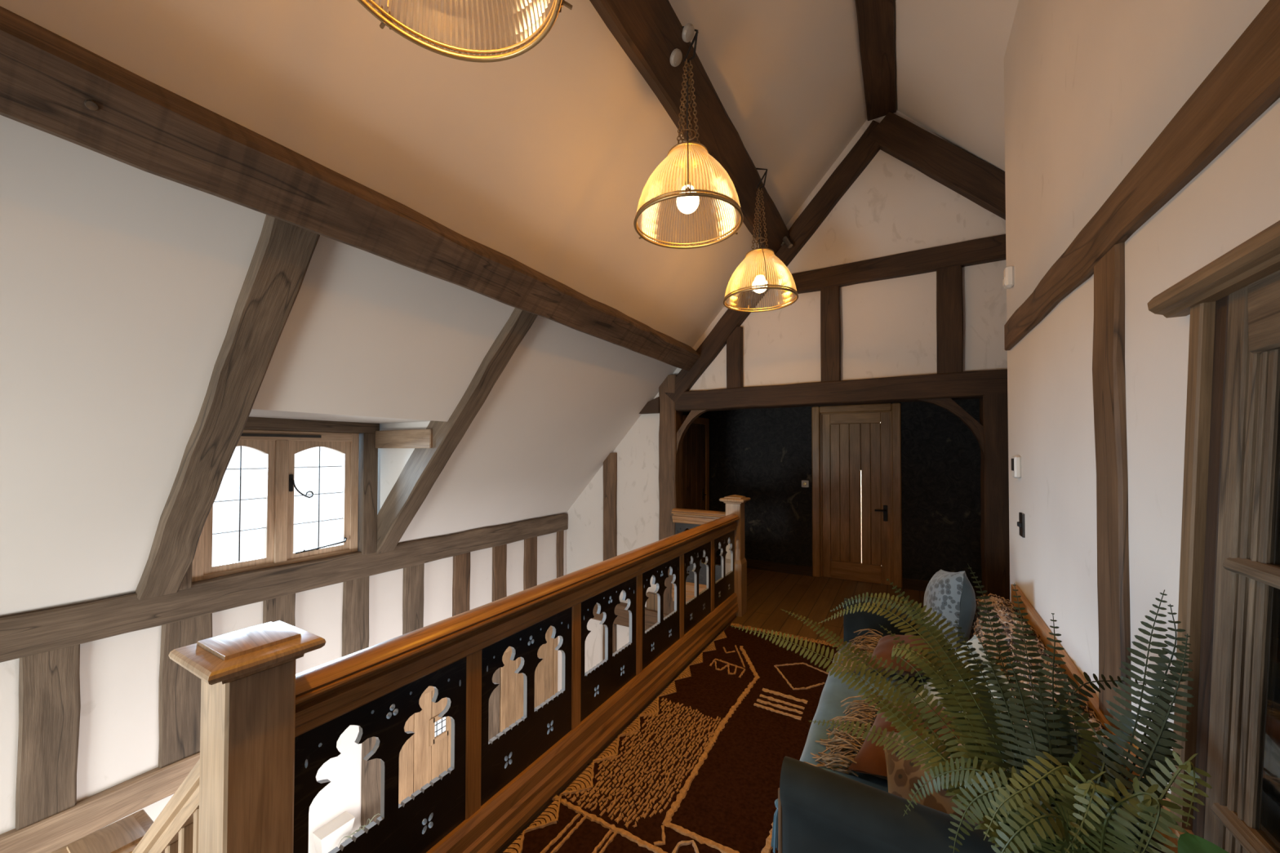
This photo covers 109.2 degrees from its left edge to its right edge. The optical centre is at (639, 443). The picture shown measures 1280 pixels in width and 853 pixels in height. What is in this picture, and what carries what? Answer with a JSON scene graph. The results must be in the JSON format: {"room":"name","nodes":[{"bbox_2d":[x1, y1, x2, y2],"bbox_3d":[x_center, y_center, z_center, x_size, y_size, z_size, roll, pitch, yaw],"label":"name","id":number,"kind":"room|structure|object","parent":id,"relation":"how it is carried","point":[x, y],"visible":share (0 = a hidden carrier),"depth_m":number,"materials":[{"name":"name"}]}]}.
{"room":"upstairs landing","nodes":[
{"label":"upstairs landing","id":0,"kind":"room"},
{"bbox_2d":[0,529,565,852],"bbox_3d":[-2.607,2.555,3.000,0.150,3.380,6.660,0,-1,30],"label":"wall","id":1,"kind":"structure","parent":0,"point":[118,741],"depth_m":2.81,"materials":[{"name":"white paint"}]},
{"bbox_2d":[15,644,80,830],"bbox_3d":[-2.967,1.443,2.282,0.103,0.860,0.192,0,-1,30],"label":"stud","id":2,"kind":"object","parent":1,"relation":"attached to","point":[50,700],"visible":0.87,"depth_m":2.25,"materials":[{"name":"brown wood"}]},
{"bbox_2d":[0,751,199,852],"bbox_3d":[-2.588,1.948,2.918,0.122,0.182,6.520,0,-1,30],"label":"beam","id":3,"kind":"structure","parent":1,"relation":"attached to","point":[91,814],"depth_m":2.38,"materials":[{"name":"brown wood"}]},
{"bbox_2d":[555,530,564,577],"bbox_3d":[-1.014,1.500,5.663,0.102,0.860,0.121,0,-1,30],"label":"stud","id":4,"kind":"object","parent":3,"relation":"attached to","point":[560,535],"visible":0.53,"depth_m":5.62,"materials":[{"name":"brown wood"}]},
{"bbox_2d":[158,613,212,768],"bbox_3d":[-2.717,1.450,2.715,0.103,0.860,0.228,0,-1,30],"label":"stud","id":5,"kind":"object","parent":1,"relation":"attached to","point":[180,690],"visible":0.53,"depth_m":2.66,"materials":[{"name":"brown wood"}]},
{"bbox_2d":[262,593,296,664],"bbox_3d":[-2.484,1.457,3.120,0.100,0.860,0.186,0,-1,30],"label":"stud","id":6,"kind":"object","parent":1,"relation":"attached to","point":[282,608],"visible":0.22,"depth_m":3.10,"materials":[{"name":"brown wood"}]},
{"bbox_2d":[0,513,567,662],"bbox_3d":[-2.586,0.939,2.934,0.123,0.216,6.520,0,-1,30],"label":"wall plate","id":7,"kind":"object","parent":1,"relation":"attached to","point":[33,633],"visible":0.86,"depth_m":2.83,"materials":[{"name":"brown wood"}]},
{"bbox_2d":[177,561,192,591],"bbox_3d":[-2.736,0.381,2.700,0.155,0.958,0.088,0,-1,30],"label":"post","id":8,"kind":"object","parent":7,"relation":"on","point":[187,582],"visible":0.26,"depth_m":2.68,"materials":[{"name":"brown wood"}]},
{"bbox_2d":[191,429,359,582],"bbox_3d":[-2.467,0.397,3.161,0.080,0.970,0.975,0,-1,30],"label":"window","id":9,"kind":"structure","parent":7,"relation":"on","point":[279,447],"depth_m":3.14,"materials":[{"name":"brown wood"}]},
{"bbox_2d":[240,433,321,437],"bbox_3d":[-2.469,-0.052,3.115,0.008,0.018,0.520,0,-1,30],"label":"vent","id":10,"kind":"object","parent":9,"relation":"attached to","point":[243,435],"depth_m":3.13,"materials":[{"name":"grey"}]},
{"bbox_2d":[357,432,377,555],"bbox_3d":[-2.194,0.397,3.638,0.155,0.958,0.115,0,-1,30],"label":"post","id":11,"kind":"object","parent":7,"relation":"on","point":[368,453],"visible":0.71,"depth_m":3.58,"materials":[{"name":"brown wood"}]},
{"bbox_2d":[244,416,379,433],"bbox_3d":[-2.454,-0.142,3.195,0.155,0.110,1.182,0,-1,30],"label":"beam","id":12,"kind":"structure","parent":11,"relation":"on","point":[252,423],"depth_m":3.23,"materials":[{"name":"brown wood"}]},
{"bbox_2d":[312,811,355,852],"bbox_3d":[-2.248,2.911,3.346,0.120,0.200,0.230,0,-1,30],"label":"wall planter","id":13,"kind":"object","parent":1,"relation":"attached to","point":[328,837],"visible":0.83,"depth_m":3.32,"materials":[{"name":"white plastic"}]},
{"bbox_2d":[337,813,380,846],"bbox_3d":[-1.935,3.050,3.416,0.354,0.390,0.554,0,-1,30],"label":"air plant","id":14,"kind":"object","parent":13,"relation":"in","point":[363,826],"visible":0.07,"depth_m":3.40,"materials":[{"name":"beige plant"}]},
{"bbox_2d":[342,576,368,657],"bbox_3d":[-2.234,1.464,3.552,0.101,0.860,0.193,0,-1,30],"label":"stud","id":15,"kind":"object","parent":1,"relation":"attached to","point":[355,611],"visible":0.59,"depth_m":3.52,"materials":[{"name":"brown wood"}]},
{"bbox_2d":[402,563,424,635],"bbox_3d":[-1.993,1.471,3.969,0.101,0.860,0.186,0,-1,30],"label":"stud","id":16,"kind":"object","parent":1,"relation":"attached to","point":[413,576],"visible":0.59,"depth_m":3.94,"materials":[{"name":"brown wood"}]},
{"bbox_2d":[386,686,451,822],"bbox_3d":[-1.827,3.215,4.155,0.035,2.100,0.980,0,-1,30],"label":"door","id":17,"kind":"structure","parent":1,"relation":"in","point":[425,755],"depth_m":4.03,"materials":[{"name":"brown wood"}]},
{"bbox_2d":[452,551,470,616],"bbox_3d":[-1.744,1.479,4.399,0.101,0.860,0.194,0,-1,30],"label":"stud","id":18,"kind":"object","parent":1,"relation":"attached to","point":[461,563],"visible":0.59,"depth_m":4.36,"materials":[{"name":"brown wood"}]},
{"bbox_2d":[492,544,506,601],"bbox_3d":[-1.503,1.486,4.815,0.102,0.860,0.186,0,-1,30],"label":"stud","id":19,"kind":"object","parent":1,"relation":"attached to","point":[499,553],"visible":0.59,"depth_m":4.77,"materials":[{"name":"brown wood"}]},
{"bbox_2d":[499,626,557,732],"bbox_3d":[-1.239,3.232,5.172,0.035,2.100,0.910,0,-1,30],"label":"door","id":20,"kind":"structure","parent":1,"relation":"in","point":[511,692],"depth_m":5.05,"materials":[{"name":"brown wood"}]},
{"bbox_2d":[523,536,537,590],"bbox_3d":[-1.273,1.492,5.214,0.102,0.860,0.202,0,-1,30],"label":"stud","id":21,"kind":"object","parent":1,"relation":"attached to","point":[530,562],"visible":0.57,"depth_m":5.17,"materials":[{"name":"brown wood"}]},
{"bbox_2d":[248,408,431,514],"bbox_3d":[-2.072,0.365,2.966,1.040,1.160,1.342,0,-1,30],"label":"wall","id":22,"kind":"structure","parent":0,"point":[391,461],"depth_m":3.52,"materials":[{"name":"white paint"}]},
{"bbox_2d":[375,428,432,448],"bbox_3d":[-1.793,-0.031,3.489,0.695,0.140,0.075,0,-1,30],"label":"tie","id":23,"kind":"object","parent":22,"relation":"attached to","point":[407,438],"visible":0.81,"depth_m":3.43,"materials":[{"name":"brown wood"}]},
{"bbox_2d":[0,0,866,617],"bbox_3d":[-1.076,-1.114,2.177,3.752,4.110,6.660,0,-1,30],"label":"ceiling","id":24,"kind":"structure","parent":0,"point":[121,283],"depth_m":2.11,"materials":[{"name":"paint"}]},
{"bbox_2d":[134,214,319,599],"bbox_3d":[-2.103,-0.074,2.235,1.777,1.930,0.183,0,-1,30],"label":"rafter","id":25,"kind":"object","parent":24,"relation":"attached to","point":[284,251],"visible":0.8,"depth_m":2.09,"materials":[{"name":"brown wood"}]},
{"bbox_2d":[0,5,700,371],"bbox_3d":[-1.099,-0.969,2.090,0.307,0.307,6.490,0,-1,30],"label":"purlin","id":26,"kind":"object","parent":24,"relation":"attached to","point":[50,83],"visible":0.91,"depth_m":1.53,"materials":[{"name":"brown wood"}]},
{"bbox_2d":[376,307,537,553],"bbox_3d":[-1.449,-0.055,3.364,1.779,1.929,0.171,0,-1,30],"label":"rafter","id":27,"kind":"object","parent":24,"relation":"attached to","point":[424,467],"visible":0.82,"depth_m":3.31,"materials":[{"name":"brown wood"}]},
{"bbox_2d":[589,0,789,254],"bbox_3d":[-0.297,-2.022,1.644,0.302,0.306,6.490,0,-1,30],"label":"ceiling beam","id":28,"kind":"structure","parent":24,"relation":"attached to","point":[648,32],"depth_m":2.49,"materials":[{"name":"brown wood"}]},
{"bbox_2d":[357,0,572,62],"bbox_3d":[-0.452,-1.600,1.043,0.549,0.980,0.579,0,-1,3],"label":"pendant lamp","id":29,"kind":"object","parent":28,"relation":"hanging from","point":[386,19],"visible":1,"depth_m":1.27,"materials":[{"name":"gold glass"}]},
{"bbox_2d":[670,48,682,66],"bbox_3d":[0.186,-1.956,2.305,0.061,0.064,0.072,0,-1,30],"label":"ceiling rose","id":30,"kind":"object","parent":28,"relation":"attached to","point":[676,56],"visible":1,"depth_m":2.29,"materials":[{"name":"grey ceramic"}]},
{"bbox_2d":[633,26,743,248],"bbox_3d":[0.246,-1.586,2.298,0.549,0.964,0.579,0,-1,3],"label":"pendant lamp","id":31,"kind":"object","parent":28,"relation":"hanging from","point":[688,155],"visible":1,"depth_m":2.30,"materials":[{"name":"gold glass"}]},
{"bbox_2d":[682,22,694,42],"bbox_3d":[0.243,-2.038,2.257,0.061,0.064,0.072,0,-1,30],"label":"ceiling rose","id":32,"kind":"object","parent":28,"relation":"attached to","point":[688,31],"visible":1,"depth_m":2.24,"materials":[{"name":"grey ceramic"}]},
{"bbox_2d":[722,167,798,312],"bbox_3d":[0.909,-1.559,3.419,0.549,0.981,0.579,0,-1,3],"label":"pendant lamp","id":33,"kind":"object","parent":28,"relation":"hanging from","point":[760,255],"visible":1,"depth_m":3.42,"materials":[{"name":"gold glass"}]},
{"bbox_2d":[854,0,896,120],"bbox_3d":[0.516,-3.004,1.208,0.234,0.122,6.520,0,-1,30],"label":"ridge beam","id":34,"kind":"structure","parent":24,"relation":"attached to","point":[875,18],"depth_m":3.39,"materials":[{"name":"brown wood"}]},
{"bbox_2d":[682,411,710,510],"bbox_3d":[0.594,0.486,5.898,0.120,2.420,1.480,0,-1,30],"label":"wall","id":35,"kind":"structure","parent":0,"point":[706,415],"depth_m":6.48,"materials":[{"name":"paper"}]},
{"bbox_2d":[682,414,709,573],"bbox_3d":[0.690,0.671,5.879,0.073,2.050,1.170,0,-1,30],"label":"door","id":36,"kind":"structure","parent":35,"relation":"in","point":[695,477],"depth_m":6.04,"materials":[{"name":"brown wood"}]},
{"bbox_2d":[497,564,977,852],"bbox_3d":[0.900,1.758,1.933,4.600,0.250,8.300,0,-1,30],"label":"floor","id":37,"kind":"structure","parent":0,"point":[768,592],"depth_m":4.82,"materials":[{"name":"brown wood"}]},
{"bbox_2d":[168,620,325,852],"bbox_3d":[-0.988,1.195,1.141,0.248,1.445,0.234,0,-1,30],"label":"newel post","id":38,"kind":"object","parent":37,"relation":"on","point":[247,676],"visible":1,"depth_m":1.10,"materials":[{"name":"brown wood"}]},
{"bbox_2d":[293,514,739,852],"bbox_3d":[-0.010,1.153,2.811,0.110,0.984,3.730,0,-1,30],"label":"balustrade","id":39,"kind":"object","parent":37,"relation":"on","point":[490,791],"visible":0.98,"depth_m":1.84,"materials":[{"name":"brown wood"}]},
{"bbox_2d":[502,622,841,852],"bbox_3d":[0.633,1.631,2.563,1.291,0.023,3.119,0,-1,30],"label":"rug","id":40,"kind":"object","parent":37,"relation":"on","point":[699,770],"visible":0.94,"depth_m":2.31,"materials":[{"name":"fabric"}]},
{"bbox_2d":[671,507,725,602],"bbox_3d":[0.637,1.185,4.709,0.625,0.984,0.110,0,-1,30],"label":"balustrade","id":41,"kind":"object","parent":37,"relation":"on","point":[683,518],"visible":0.35,"depth_m":4.72,"materials":[{"name":"brown wood"}]},
{"bbox_2d":[719,494,751,617],"bbox_3d":[0.948,1.092,4.502,0.245,1.165,0.237,0,-1,30],"label":"newel post","id":42,"kind":"object","parent":37,"relation":"on","point":[735,504],"visible":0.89,"depth_m":4.42,"materials":[{"name":"brown wood"}]},
{"bbox_2d":[777,584,1194,852],"bbox_3d":[1.221,1.202,1.891,0.882,0.862,1.932,0,-1,30],"label":"sofa","id":43,"kind":"object","parent":37,"relation":"on","point":[820,811],"visible":0.2,"depth_m":1.30,"materials":[{"name":"teal fabric"}]},
{"bbox_2d":[770,650,914,852],"bbox_3d":[0.942,1.254,1.948,0.420,0.191,1.375,0,-1,30],"label":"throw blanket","id":44,"kind":"object","parent":43,"relation":"on","point":[834,691],"visible":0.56,"depth_m":1.96,"materials":[{"name":"blue fabric"}]},
{"bbox_2d":[804,693,959,780],"bbox_3d":[0.951,1.078,1.691,0.510,0.183,0.517,-1,-1,42],"label":"cushion","id":45,"kind":"object","parent":44,"relation":"on","point":[870,759],"visible":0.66,"depth_m":1.67,"materials":[{"name":"orange fabric"}]},
{"bbox_2d":[829,628,936,676],"bbox_3d":[1.288,1.094,2.391,0.470,0.175,0.459,-1,-1,40],"label":"cushion","id":46,"kind":"object","parent":44,"relation":"on","point":[883,647],"visible":0.55,"depth_m":2.35,"materials":[{"name":"orange fabric"}]},
{"bbox_2d":[839,642,937,698],"bbox_3d":[1.356,1.269,2.305,0.695,0.160,0.715,0,-1,30],"label":"seat cushion","id":47,"kind":"object","parent":43,"relation":"on","point":[915,677],"depth_m":2.29,"materials":[{"name":"orange fabric"}]},
{"bbox_2d":[881,730,1006,825],"bbox_3d":[0.926,1.048,1.329,0.449,0.355,0.278,-1,-1,40],"label":"cushion","id":48,"kind":"object","parent":43,"relation":"on","point":[901,775],"visible":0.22,"depth_m":1.38,"materials":[{"name":"orange fabric"}]},
{"bbox_2d":[923,569,976,651],"bbox_3d":[1.644,0.877,2.420,0.221,0.473,0.480,0,-1,30],"label":"cushion","id":49,"kind":"object","parent":43,"relation":"on","point":[952,595],"visible":0.78,"depth_m":2.28,"materials":[{"name":"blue fabric"}]},
{"bbox_2d":[914,634,1018,713],"bbox_3d":[1.233,1.015,1.719,0.271,0.451,0.509,0,-1,16],"label":"cushion","id":50,"kind":"object","parent":43,"relation":"on","point":[974,640],"visible":0.06,"depth_m":1.79,"materials":[{"name":"blue fabric"}]},
{"bbox_2d":[947,593,1133,774],"bbox_3d":[1.495,0.975,1.850,0.338,0.386,1.438,0,-1,30],"label":"fur throw","id":51,"kind":"object","parent":43,"relation":"on","point":[1005,611],"visible":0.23,"depth_m":1.90,"materials":[{"name":"beige fur"}]},
{"bbox_2d":[979,393,1009,602],"bbox_3d":[2.873,0.637,3.607,0.247,2.050,0.202,0,-1,30],"label":"post","id":52,"kind":"object","parent":37,"relation":"on","point":[993,407],"visible":0.41,"depth_m":3.55,"materials":[{"name":"brown wood"}]},
{"bbox_2d":[675,368,1007,412],"bbox_3d":[2.142,-0.468,4.048,3.935,0.212,0.202,0,-1,30],"label":"tie beam","id":53,"kind":"structure","parent":52,"relation":"on","point":[974,384],"depth_m":4.07,"materials":[{"name":"brown wood"}]},
{"bbox_2d":[726,326,743,388],"bbox_3d":[0.982,-0.863,4.670,0.163,0.640,0.082,0,-1,30],"label":"stud","id":54,"kind":"object","parent":53,"relation":"on","point":[735,341],"visible":0.93,"depth_m":4.63,"materials":[{"name":"brown wood"}]},
{"bbox_2d":[820,285,840,382],"bbox_3d":[1.775,-1.004,4.214,0.172,0.910,0.081,0,-1,30],"label":"stud","id":55,"kind":"object","parent":53,"relation":"on","point":[830,313],"visible":0.96,"depth_m":4.18,"materials":[{"name":"brown wood"}]},
{"bbox_2d":[936,265,963,373],"bbox_3d":[2.563,-1.011,3.758,0.180,0.910,0.081,0,-1,30],"label":"stud","id":56,"kind":"object","parent":53,"relation":"on","point":[949,303],"visible":0.96,"depth_m":3.73,"materials":[{"name":"brown wood"}]},
{"bbox_2d":[916,398,983,453],"bbox_3d":[2.526,-0.088,3.786,0.562,0.585,0.080,0,-1,30],"label":"brace","id":57,"kind":"object","parent":52,"relation":"attached to","point":[977,429],"visible":0.9,"depth_m":3.69,"materials":[{"name":"brown wood"}]},
{"bbox_3d":[0.788,1.322,0.776,0.410,0.586,0.410,0,-1,30],"label":"plant stand","id":58,"kind":"object","parent":37,"relation":"on","visible":0},
{"bbox_2d":[731,564,1212,852],"bbox_3d":[0.709,0.649,1.164,0.520,0.767,1.023,0,-1,-20],"label":"potted fern","id":59,"kind":"object","parent":58,"relation":"on","point":[1046,801],"visible":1,"depth_m":0.90,"materials":[{"name":"plant"}]},
{"bbox_2d":[1177,832,1228,852],"bbox_3d":[0.828,0.793,0.628,0.154,0.462,0.186,0,-1,30],"label":"leaf plant","id":60,"kind":"object","parent":58,"relation":"on","point":[1187,842],"visible":1,"depth_m":0.66,"materials":[{"name":"green plant"}]},
{"bbox_3d":[-2.203,2.278,1.304,2.250,1.320,1.120,0,-1,30],"label":"staircase","id":61,"kind":"structure","parent":37,"relation":"attached to","visible":0},
{"bbox_2d":[50,809,153,852],"bbox_3d":[-1.984,2.042,1.687,0.262,1.165,0.247,0,-1,30],"label":"newel post","id":62,"kind":"object","parent":61,"relation":"on","point":[122,836],"visible":0.7,"depth_m":1.69,"materials":[{"name":"brown wood"}]},
{"bbox_2d":[131,758,199,852],"bbox_3d":[-1.460,1.646,1.405,1.044,1.820,0.080,0,-1,30],"label":"balustrade","id":63,"kind":"object","parent":61,"relation":"on","point":[175,828],"visible":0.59,"depth_m":1.32,"materials":[{"name":"brown wood"}]},
{"bbox_2d":[565,109,1007,673],"bbox_3d":[1.543,0.613,4.411,5.950,7.321,0.120,0,-1,30],"label":"wall","id":64,"kind":"structure","parent":0,"point":[888,326],"depth_m":4.13,"materials":[{"name":"paint"}]},
{"bbox_2d":[602,453,617,660],"bbox_3d":[-0.351,2.201,5.397,0.187,4.172,0.062,0,-1,30],"label":"stud","id":65,"kind":"object","parent":64,"relation":"attached to","point":[610,464],"visible":0.35,"depth_m":5.38,"materials":[{"name":"brown wood"}]},
{"bbox_2d":[591,602,669,631],"bbox_3d":[0.041,1.984,5.151,2.210,0.246,0.102,0,-1,30],"label":"beam","id":66,"kind":"structure","parent":64,"relation":"attached to","point":[651,616],"depth_m":5.22,"materials":[{"name":"brown wood"}]},
{"bbox_2d":[664,120,879,402],"bbox_3d":[1.265,-1.645,4.540,2.217,2.418,0.142,0,-1,30],"label":"rafter","id":67,"kind":"object","parent":64,"relation":"attached to","point":[865,148],"visible":0.74,"depth_m":4.33,"materials":[{"name":"brown wood"}]},
{"bbox_2d":[781,235,792,248],"bbox_3d":[1.392,-1.906,4.334,0.068,0.119,0.148,1,-1,-26],"label":"spotlight","id":68,"kind":"object","parent":67,"relation":"attached to","point":[786,241],"visible":0.96,"depth_m":4.30,"materials":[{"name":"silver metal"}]},
{"bbox_2d":[868,111,1005,220],"bbox_3d":[2.906,-1.933,3.596,1.956,1.928,0.142,0,-1,30],"label":"rafter","id":69,"kind":"object","parent":64,"relation":"attached to","point":[976,180],"visible":0.44,"depth_m":3.75,"materials":[{"name":"brown wood"}]},
{"bbox_2d":[781,234,1006,295],"bbox_3d":[2.420,-1.538,3.859,2.350,0.193,0.122,0,-1,30],"label":"beam","id":70,"kind":"structure","parent":69,"relation":"attached to","point":[989,249],"depth_m":3.89,"materials":[{"name":"brown wood"}]},
{"bbox_2d":[710,398,982,586],"bbox_3d":[2.929,0.482,5.461,4.600,2.420,0.100,0,-1,30],"label":"wall","id":71,"kind":"structure","parent":0,"point":[763,455],"depth_m":5.82,"materials":[{"name":"paint"}]},
{"bbox_2d":[801,480,808,487],"bbox_3d":[2.130,0.522,5.847,0.090,0.090,0.030,0,-1,30],"label":"light switch","id":72,"kind":"object","parent":71,"relation":"attached to","point":[805,483],"visible":1,"depth_m":5.84,"materials":[{"name":"gold plastic"}]},
{"bbox_2d":[715,555,982,598],"bbox_3d":[2.906,1.631,5.386,4.380,0.120,0.018,0,-1,30],"label":"baseboard","id":73,"kind":"structure","parent":71,"relation":"attached to","point":[907,584],"depth_m":5.89,"materials":[{"name":"brown wood"}]},
{"bbox_2d":[811,403,902,588],"bbox_3d":[2.658,0.612,5.601,0.990,2.165,0.125,0,-1,30],"label":"door","id":74,"kind":"structure","parent":71,"relation":"in","point":[846,440],"depth_m":5.61,"materials":[{"name":"brown wood"}]},
{"bbox_2d":[860,470,862,563],"bbox_3d":[2.884,0.576,5.982,1.400,2.350,0.740,0,-1,30],"label":"wall","id":75,"kind":"structure","parent":0,"point":[860,470],"depth_m":6.20,"materials":[{"name":"white paint"}]},
{"bbox_2d":[894,0,1018,171],"bbox_3d":[1.557,-1.919,0.669,2.326,2.541,6.660,0,-1,30],"label":"ceiling","id":76,"kind":"structure","parent":0,"point":[949,55],"depth_m":3.13,"materials":[{"name":"paint"}]},
{"bbox_2d":[1004,0,1279,793],"bbox_3d":[0.920,-0.444,0.325,0.180,4.100,5.470,0,-1,30],"label":"wall","id":77,"kind":"structure","parent":0,"point":[1090,86],"depth_m":1.46,"materials":[{"name":"white paint"}]},
{"bbox_2d":[1002,265,1013,288],"bbox_3d":[2.083,-0.936,2.566,0.043,0.120,0.070,0,-1,30],"label":"sensor","id":78,"kind":"object","parent":77,"relation":"attached to","point":[1008,280],"visible":1,"depth_m":2.54,"materials":[{"name":"white plastic"}]},
{"bbox_2d":[1011,455,1021,478],"bbox_3d":[2.032,0.128,2.453,0.031,0.120,0.085,0,-1,30],"label":"thermostat","id":79,"kind":"object","parent":77,"relation":"attached to","point":[1015,460],"visible":1,"depth_m":2.42,"materials":[{"name":"white plastic"}]},
{"bbox_2d":[1017,512,1025,537],"bbox_3d":[2.008,0.429,2.396,0.020,0.125,0.090,0,-1,30],"label":"light switch","id":80,"kind":"object","parent":77,"relation":"attached to","point":[1020,523],"visible":1,"depth_m":2.38,"materials":[{"name":"brown metal"}]},
{"bbox_2d":[1092,242,1131,742],"bbox_3d":[1.421,0.524,1.341,0.063,2.200,0.188,0,-1,30],"label":"wall post","id":81,"kind":"object","parent":77,"relation":"attached to","point":[1108,376],"visible":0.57,"depth_m":1.32,"materials":[{"name":"brown wood"}]},
{"bbox_2d":[1004,0,1279,351],"bbox_3d":[1.219,-0.645,1.019,0.063,0.166,3.765,0,-1,30],"label":"beam","id":82,"kind":"structure","parent":77,"relation":"attached to","point":[1245,82],"depth_m":0.98,"materials":[{"name":"brown wood"}]},
{"bbox_2d":[1146,220,1279,852],"bbox_3d":[0.648,0.600,0.020,0.120,1.902,2.502,0,-1,30],"label":"door frame","id":83,"kind":"structure","parent":77,"relation":"in","point":[1228,607],"depth_m":0.86,"materials":[{"name":"brown wood"}]},
{"bbox_3d":[-1.257,4.297,2.964,2.600,0.100,8.000,0,-1,30],"label":"floor","id":84,"kind":"structure","parent":0,"visible":0},
{"bbox_2d":[360,737,381,828],"bbox_3d":[-2.162,3.136,3.654,0.102,2.240,0.182,0,-1,30],"label":"post","id":85,"kind":"object","parent":84,"relation":"on","point":[371,783],"visible":0.29,"depth_m":3.60,"materials":[{"name":"brown wood"}]},
{"bbox_2d":[488,667,500,742],"bbox_3d":[-1.556,3.154,4.702,0.102,2.240,0.213,0,-1,30],"label":"post","id":86,"kind":"object","parent":84,"relation":"on","point":[494,700],"visible":0.16,"depth_m":4.71,"materials":[{"name":"brown wood"}]},
{"bbox_2d":[658,374,683,613],"bbox_3d":[0.349,1.767,5.045,0.219,5.030,0.204,0,-1,30],"label":"post","id":87,"kind":"object","parent":84,"relation":"on","point":[670,464],"visible":0.32,"depth_m":4.99,"materials":[{"name":"brown wood"}]},
{"bbox_2d":[639,396,659,413],"bbox_3d":[0.117,-0.427,5.161,0.285,0.180,0.100,0,-1,30],"label":"beam","id":88,"kind":"structure","parent":87,"relation":"attached to","point":[652,406],"depth_m":5.09,"materials":[{"name":"brown wood"}]},
{"bbox_2d":[676,409,707,455],"bbox_3d":[0.614,-0.073,4.891,0.450,0.585,0.080,0,-1,30],"label":"brace","id":89,"kind":"object","parent":87,"relation":"attached to","point":[693,415],"visible":0.96,"depth_m":4.92,"materials":[{"name":"brown wood"}]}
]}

